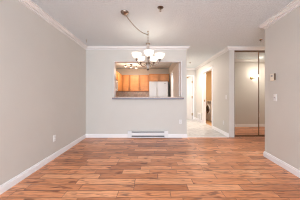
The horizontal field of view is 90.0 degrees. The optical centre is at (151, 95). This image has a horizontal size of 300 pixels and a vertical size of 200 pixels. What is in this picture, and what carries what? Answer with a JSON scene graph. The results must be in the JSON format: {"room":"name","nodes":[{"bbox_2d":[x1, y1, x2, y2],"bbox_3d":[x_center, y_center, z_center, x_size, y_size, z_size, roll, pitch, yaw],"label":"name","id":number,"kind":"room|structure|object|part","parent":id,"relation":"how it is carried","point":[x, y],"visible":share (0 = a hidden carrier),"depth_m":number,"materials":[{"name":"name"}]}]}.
{"room":"dining room","nodes":[
{"label":"dining room","id":0,"kind":"room"},
{"bbox_2d":[0,0,85,184],"bbox_3d":[-1.799,-0.100,1.222,0.150,2.440,5.649,0,0,-1],"label":"wall","id":1,"kind":"structure","parent":0,"point":[43,70],"depth_m":2.23,"materials":[{"name":"beige paint"}]},
{"bbox_2d":[0,134,85,194],"bbox_3d":[-1.716,1.071,1.222,0.016,0.098,5.645,0,0,-1],"label":"baseboard","id":2,"kind":"structure","parent":1,"relation":"attached to","point":[10,183],"depth_m":2.21,"materials":[{"name":"white paint"}]},
{"bbox_2d":[18,0,87,49],"bbox_3d":[-1.685,-1.280,1.223,0.078,0.080,5.645,0,0,-1],"label":"trim","id":3,"kind":"structure","parent":1,"relation":"attached to","point":[30,4],"depth_m":2.53,"materials":[{"name":"paint"}]},
{"bbox_2d":[86,50,186,133],"bbox_3d":[-0.427,-0.100,4.124,2.725,2.440,0.160,0,0,0],"label":"wall","id":4,"kind":"structure","parent":0,"point":[105,114],"depth_m":4.04,"materials":[{"name":"beige paint"}]},
{"bbox_2d":[86,134,186,137],"bbox_3d":[-0.417,1.071,4.036,2.736,0.098,0.016,0,0,0],"label":"baseboard","id":5,"kind":"structure","parent":4,"relation":"attached to","point":[87,135],"depth_m":4.03,"materials":[{"name":"white paint"}]},
{"bbox_2d":[86,46,189,49],"bbox_3d":[-0.386,-1.280,4.005,2.798,0.080,0.078,0,0,0],"label":"trim","id":6,"kind":"structure","parent":4,"relation":"attached to","point":[88,47],"depth_m":3.99,"materials":[{"name":"paint"}]},
{"bbox_2d":[128,131,167,137],"bbox_3d":[-0.107,1.020,4.002,1.080,0.175,0.051,0,0,0],"label":"baseboard heater","id":7,"kind":"object","parent":4,"relation":"attached to","point":[131,134],"visible":1,"depth_m":3.98,"materials":[{"name":"metal"}]},
{"bbox_2d":[132,136,163,136],"bbox_3d":[-0.107,1.070,3.989,0.870,0.016,0.009,0,0,0],"label":"grille","id":8,"kind":"object","parent":7,"relation":"attached to","point":[132,136],"depth_m":3.98,"materials":[{"name":"grey metal"}]},
{"bbox_2d":[114,61,181,96],"bbox_3d":[-0.114,-0.460,4.124,1.827,0.960,0.168,0,0,0],"label":"trim","id":9,"kind":"structure","parent":4,"relation":"attached to","point":[115,62],"depth_m":4.06,"materials":[{"name":"white paint"}]},
{"bbox_2d":[112,97,183,98],"bbox_3d":[-0.106,0.055,4.112,1.902,0.064,0.305,0,0,0],"label":"ledge","id":10,"kind":"object","parent":4,"relation":"attached to","point":[112,97],"visible":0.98,"depth_m":3.96,"materials":[{"name":"stone"}]},
{"bbox_2d":[116,69,167,91],"bbox_3d":[-0.400,-0.100,7.390,2.670,2.440,0.120,0,0,0],"label":"wall","id":11,"kind":"structure","parent":0,"point":[121,71],"depth_m":7.33,"materials":[{"name":"beige paint"}]},
{"bbox_2d":[122,75,129,91],"bbox_3d":[-1.225,-0.600,7.142,0.340,0.770,0.376,0,0,0],"label":"upper cabinet","id":12,"kind":"object","parent":11,"relation":"attached to","point":[125,78],"visible":0.99,"depth_m":6.99,"materials":[{"name":"brown wood"}]},
{"bbox_3d":[-1.225,-0.600,6.993,0.202,0.636,0.012,0,0,0],"label":"raised panel","id":13,"kind":"part","parent":12,"relation":"part of","materials":[{"name":"brown wood"}]},
{"bbox_2d":[117,92,148,96],"bbox_3d":[-0.932,-0.007,7.324,1.605,0.415,0.012,0,0,0],"label":"backsplash","id":14,"kind":"structure","parent":11,"relation":"attached to","point":[119,94],"depth_m":7.32,"materials":[{"name":"tile"}]},
{"bbox_2d":[129,75,139,91],"bbox_3d":[-0.812,-0.600,7.142,0.475,0.770,0.376,0,0,0],"label":"upper cabinet","id":15,"kind":"object","parent":11,"relation":"attached to","point":[134,80],"visible":0.99,"depth_m":6.99,"materials":[{"name":"brown wood"}]},
{"bbox_3d":[-0.812,-0.600,6.993,0.337,0.636,0.012,0,0,0],"label":"raised panel","id":16,"kind":"part","parent":15,"relation":"part of","materials":[{"name":"brown wood"}]},
{"bbox_2d":[140,75,148,91],"bbox_3d":[-0.352,-0.600,7.142,0.435,0.770,0.376,0,0,0],"label":"upper cabinet","id":17,"kind":"object","parent":11,"relation":"attached to","point":[144,79],"visible":0.99,"depth_m":6.99,"materials":[{"name":"brown wood"}]},
{"bbox_3d":[-0.352,-0.600,6.993,0.297,0.636,0.012,0,0,0],"label":"raised panel","id":18,"kind":"part","parent":17,"relation":"part of","materials":[{"name":"brown wood"}]},
{"bbox_2d":[149,74,168,81],"bbox_3d":[0.323,-0.823,7.032,0.905,0.355,0.596,0,0,0],"label":"upper cabinet","id":19,"kind":"object","parent":11,"relation":"attached to","point":[152,77],"visible":0.95,"depth_m":6.77,"materials":[{"name":"brown wood"}]},
{"bbox_3d":[0.096,-0.823,6.769,0.424,0.331,0.019,0,0,0],"label":"door","id":20,"kind":"part","parent":19,"relation":"part of","materials":[{"name":"brown wood"}]},
{"bbox_3d":[0.096,-0.823,6.773,0.314,0.221,0.012,0,0,0],"label":"raised panel","id":21,"kind":"part","parent":19,"relation":"part of","materials":[{"name":"brown wood"}]},
{"bbox_3d":[0.549,-0.823,6.769,0.424,0.331,0.019,0,0,0],"label":"door","id":22,"kind":"part","parent":19,"relation":"part of","materials":[{"name":"brown wood"}]},
{"bbox_3d":[0.549,-0.823,6.773,0.314,0.221,0.012,0,0,0],"label":"raised panel","id":23,"kind":"part","parent":19,"relation":"part of","materials":[{"name":"brown wood"}]},
{"bbox_2d":[0,119,299,199],"bbox_3d":[1.375,1.170,2.875,6.750,0.100,9.250,0,0,0],"label":"floor","id":24,"kind":"structure","parent":0,"point":[189,168],"depth_m":2.20,"materials":[{"name":"brown wood"}]},
{"bbox_2d":[149,81,167,96],"bbox_3d":[0.285,0.241,6.856,0.810,1.757,0.888,0,0,0],"label":"refrigerator","id":25,"kind":"object","parent":24,"relation":"on","point":[158,89],"visible":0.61,"depth_m":6.46,"materials":[{"name":"white metal"}]},
{"bbox_3d":[0.046,0.198,6.499,0.332,1.645,0.068,0,0,0],"label":"door","id":26,"kind":"part","parent":25,"relation":"part of","materials":[{"name":"white metal"}]},
{"bbox_3d":[0.454,0.198,6.499,0.472,1.645,0.068,0,0,0],"label":"door","id":27,"kind":"part","parent":25,"relation":"part of","materials":[{"name":"white metal"}]},
{"bbox_2d":[234,136,264,136],"bbox_3d":[3.257,1.109,4.126,2.045,0.022,0.068,0,0,0],"label":"closet track","id":28,"kind":"object","parent":24,"relation":"on","point":[234,136],"visible":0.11,"depth_m":4.09,"materials":[{"name":"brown metal"}]},
{"bbox_2d":[234,51,258,135],"bbox_3d":[2.584,-0.064,4.110,0.691,2.323,0.024,0,0,0],"label":"mirrored sliding door","id":29,"kind":"structure","parent":28,"relation":"on","point":[246,63],"depth_m":4.11,"materials":[{"name":"mirror"}]},
{"bbox_2d":[259,52,264,135],"bbox_3d":[3.252,-0.064,4.142,0.695,2.323,0.024,0,0,0],"label":"mirrored sliding door","id":30,"kind":"structure","parent":28,"relation":"on","point":[261,54],"depth_m":4.14,"materials":[{"name":"mirror"}]},
{"bbox_2d":[32,0,292,68],"bbox_3d":[1.375,-1.370,2.875,6.750,0.100,9.250,0,0,0],"label":"ceiling","id":31,"kind":"structure","parent":0,"point":[208,27],"depth_m":2.69,"materials":[{"name":"white paint"}]},
{"bbox_2d":[121,10,164,69],"bbox_3d":[-0.103,-0.915,2.824,0.647,0.810,1.148,0,0,9],"label":"chandelier","id":32,"kind":"object","parent":31,"relation":"hanging from","point":[137,55],"visible":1,"depth_m":2.95,"materials":[{"name":"white glass"}]},
{"bbox_3d":[-0.305,-0.794,2.971,0.201,0.108,0.201,0,0,0],"label":"lamp shade","id":33,"kind":"part","parent":32,"relation":"part of","materials":[{"name":"white glass"}]},
{"bbox_3d":[-0.246,-0.794,3.251,0.201,0.108,0.201,0,0,0],"label":"lamp shade","id":34,"kind":"part","parent":32,"relation":"part of","materials":[{"name":"white glass"}]},
{"bbox_3d":[-0.058,-0.794,2.828,0.201,0.108,0.201,0,0,0],"label":"lamp shade","id":35,"kind":"part","parent":32,"relation":"part of","materials":[{"name":"white glass"}]},
{"bbox_3d":[0.038,-0.794,3.280,0.201,0.108,0.201,0,0,0],"label":"lamp shade","id":36,"kind":"part","parent":32,"relation":"part of","materials":[{"name":"white glass"}]},
{"bbox_3d":[0.155,-0.794,3.019,0.201,0.108,0.201,0,0,0],"label":"lamp shade","id":37,"kind":"part","parent":32,"relation":"part of","materials":[{"name":"white glass"}]},
{"bbox_2d":[168,63,176,96],"bbox_3d":[0.868,-0.100,5.767,0.135,2.440,3.126,0,0,0],"label":"wall","id":38,"kind":"structure","parent":0,"point":[172,65],"depth_m":6.49,"materials":[{"name":"beige paint"}]},
{"bbox_2d":[171,70,172,96],"bbox_3d":[0.868,0.070,5.830,0.163,2.100,0.860,0,0,0],"label":"trim","id":39,"kind":"structure","parent":38,"relation":"attached to","point":[172,70],"depth_m":6.19,"materials":[{"name":"white paint"}]},
{"bbox_2d":[173,63,179,96],"bbox_3d":[0.743,0.065,4.825,0.098,2.090,1.150,0,0,0],"label":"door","id":40,"kind":"structure","parent":38,"relation":"in","point":[176,70],"depth_m":4.68,"materials":[{"name":"white paint"}]},
{"bbox_2d":[187,70,195,118],"bbox_3d":[1.573,-0.100,7.260,1.275,2.440,0.120,0,0,0],"label":"wall","id":41,"kind":"structure","parent":0,"point":[189,72],"depth_m":7.20,"materials":[{"name":"beige paint"}]},
{"bbox_2d":[187,75,193,118],"bbox_3d":[1.492,0.062,7.174,1.055,2.115,0.163,0,0,0],"label":"door","id":42,"kind":"structure","parent":41,"relation":"in","point":[190,97],"depth_m":7.21,"materials":[{"name":"white paint"}]},
{"bbox_2d":[206,71,211,100],"bbox_3d":[2.905,-0.100,6.125,1.390,2.440,2.350,0,0,0],"label":"wall","id":43,"kind":"structure","parent":0,"point":[208,74],"depth_m":7.20,"materials":[{"name":"brown wood"}]},
{"bbox_2d":[196,50,229,136],"bbox_3d":[2.150,-0.100,5.640,0.120,2.440,3.120,0,0,0],"label":"wall","id":44,"kind":"structure","parent":0,"point":[221,64],"depth_m":4.64,"materials":[{"name":"beige paint"}]},
{"bbox_2d":[202,66,212,125],"bbox_3d":[2.142,0.045,5.685,0.136,2.150,1.070,0,0,0],"label":"door frame","id":45,"kind":"structure","parent":44,"relation":"in","point":[205,71],"depth_m":6.14,"materials":[{"name":"white paint"}]},
{"bbox_2d":[194,47,228,69],"bbox_3d":[2.051,-1.280,5.601,0.078,0.080,3.198,0,0,0],"label":"trim","id":46,"kind":"structure","parent":44,"relation":"attached to","point":[226,49],"depth_m":4.96,"materials":[{"name":"paint"}]},
{"bbox_2d":[212,126,228,136],"bbox_3d":[2.082,1.071,4.609,0.016,0.098,1.082,0,0,0],"label":"baseboard","id":47,"kind":"structure","parent":44,"relation":"attached to","point":[213,127],"depth_m":4.48,"materials":[{"name":"white paint"}]},
{"bbox_2d":[230,50,233,136],"bbox_3d":[2.172,-0.062,4.124,0.125,2.365,0.112,0,0,0],"label":"trim","id":48,"kind":"structure","parent":44,"relation":"attached to","point":[231,51],"depth_m":4.07,"materials":[{"name":"paint"}]},
{"bbox_2d":[265,6,299,169],"bbox_3d":[1.972,-0.100,0.590,0.120,2.440,4.404,0,0,5],"label":"wall","id":49,"kind":"structure","parent":0,"point":[282,38],"depth_m":2.34,"materials":[{"name":"beige paint"}]},
{"bbox_2d":[270,73,275,80],"bbox_3d":[2.056,-0.320,2.550,0.031,0.116,0.102,0,0,5],"label":"thermostat","id":50,"kind":"object","parent":49,"relation":"attached to","point":[272,76],"visible":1,"depth_m":2.54,"materials":[{"name":"beige plastic"}]},
{"bbox_2d":[258,0,299,28],"bbox_3d":[1.877,-1.280,0.629,0.078,0.080,4.466,0,0,5],"label":"trim","id":51,"kind":"structure","parent":49,"relation":"attached to","point":[294,4],"depth_m":2.33,"materials":[{"name":"paint"}]},
{"bbox_2d":[263,151,299,177],"bbox_3d":[1.905,1.071,0.598,0.016,0.098,4.409,0,0,5],"label":"baseboard","id":52,"kind":"structure","parent":49,"relation":"attached to","point":[291,169],"depth_m":2.33,"materials":[{"name":"white paint"}]},
{"bbox_3d":[3.105,1.170,6.225,1.790,0.100,2.550,0,0,0],"label":"floor","id":53,"kind":"structure","parent":0,"visible":0},
{"bbox_2d":[206,101,211,121],"bbox_3d":[2.822,0.670,6.790,0.695,0.900,0.640,0,0,0],"label":"washing machine","id":54,"kind":"object","parent":53,"relation":"on","point":[208,103],"visible":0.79,"depth_m":6.65,"materials":[{"name":"white metal"}]},
{"bbox_3d":[3.407,-0.100,4.455,2.385,2.440,0.750,0,0,0],"label":"wall","id":55,"kind":"structure","parent":0,"visible":0},
{"bbox_2d":[228,47,264,49],"bbox_3d":[3.306,-1.280,4.041,2.588,0.080,0.078,0,0,0],"label":"trim","id":56,"kind":"structure","parent":55,"relation":"attached to","point":[229,48],"depth_m":4.04,"materials":[{"name":"paint"}]},
{"bbox_2d":[234,50,264,51],"bbox_3d":[3.257,-1.235,4.126,2.045,0.020,0.076,0,0,0],"label":"closet track","id":57,"kind":"object","parent":55,"relation":"attached to","point":[234,50],"visible":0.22,"depth_m":4.09,"materials":[{"name":"brown metal"}]},
{"bbox_3d":[-1.807,-0.100,5.827,0.145,2.440,3.246,0,0,0],"label":"wall","id":58,"kind":"structure","parent":0,"visible":0},
{"bbox_2d":[118,72,121,90],"bbox_3d":[-1.544,-0.600,6.520,0.376,0.770,0.900,0,0,0],"label":"upper cabinet","id":59,"kind":"object","parent":58,"relation":"attached to","point":[119,74],"visible":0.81,"depth_m":6.41,"materials":[{"name":"brown wood"}]}
]}

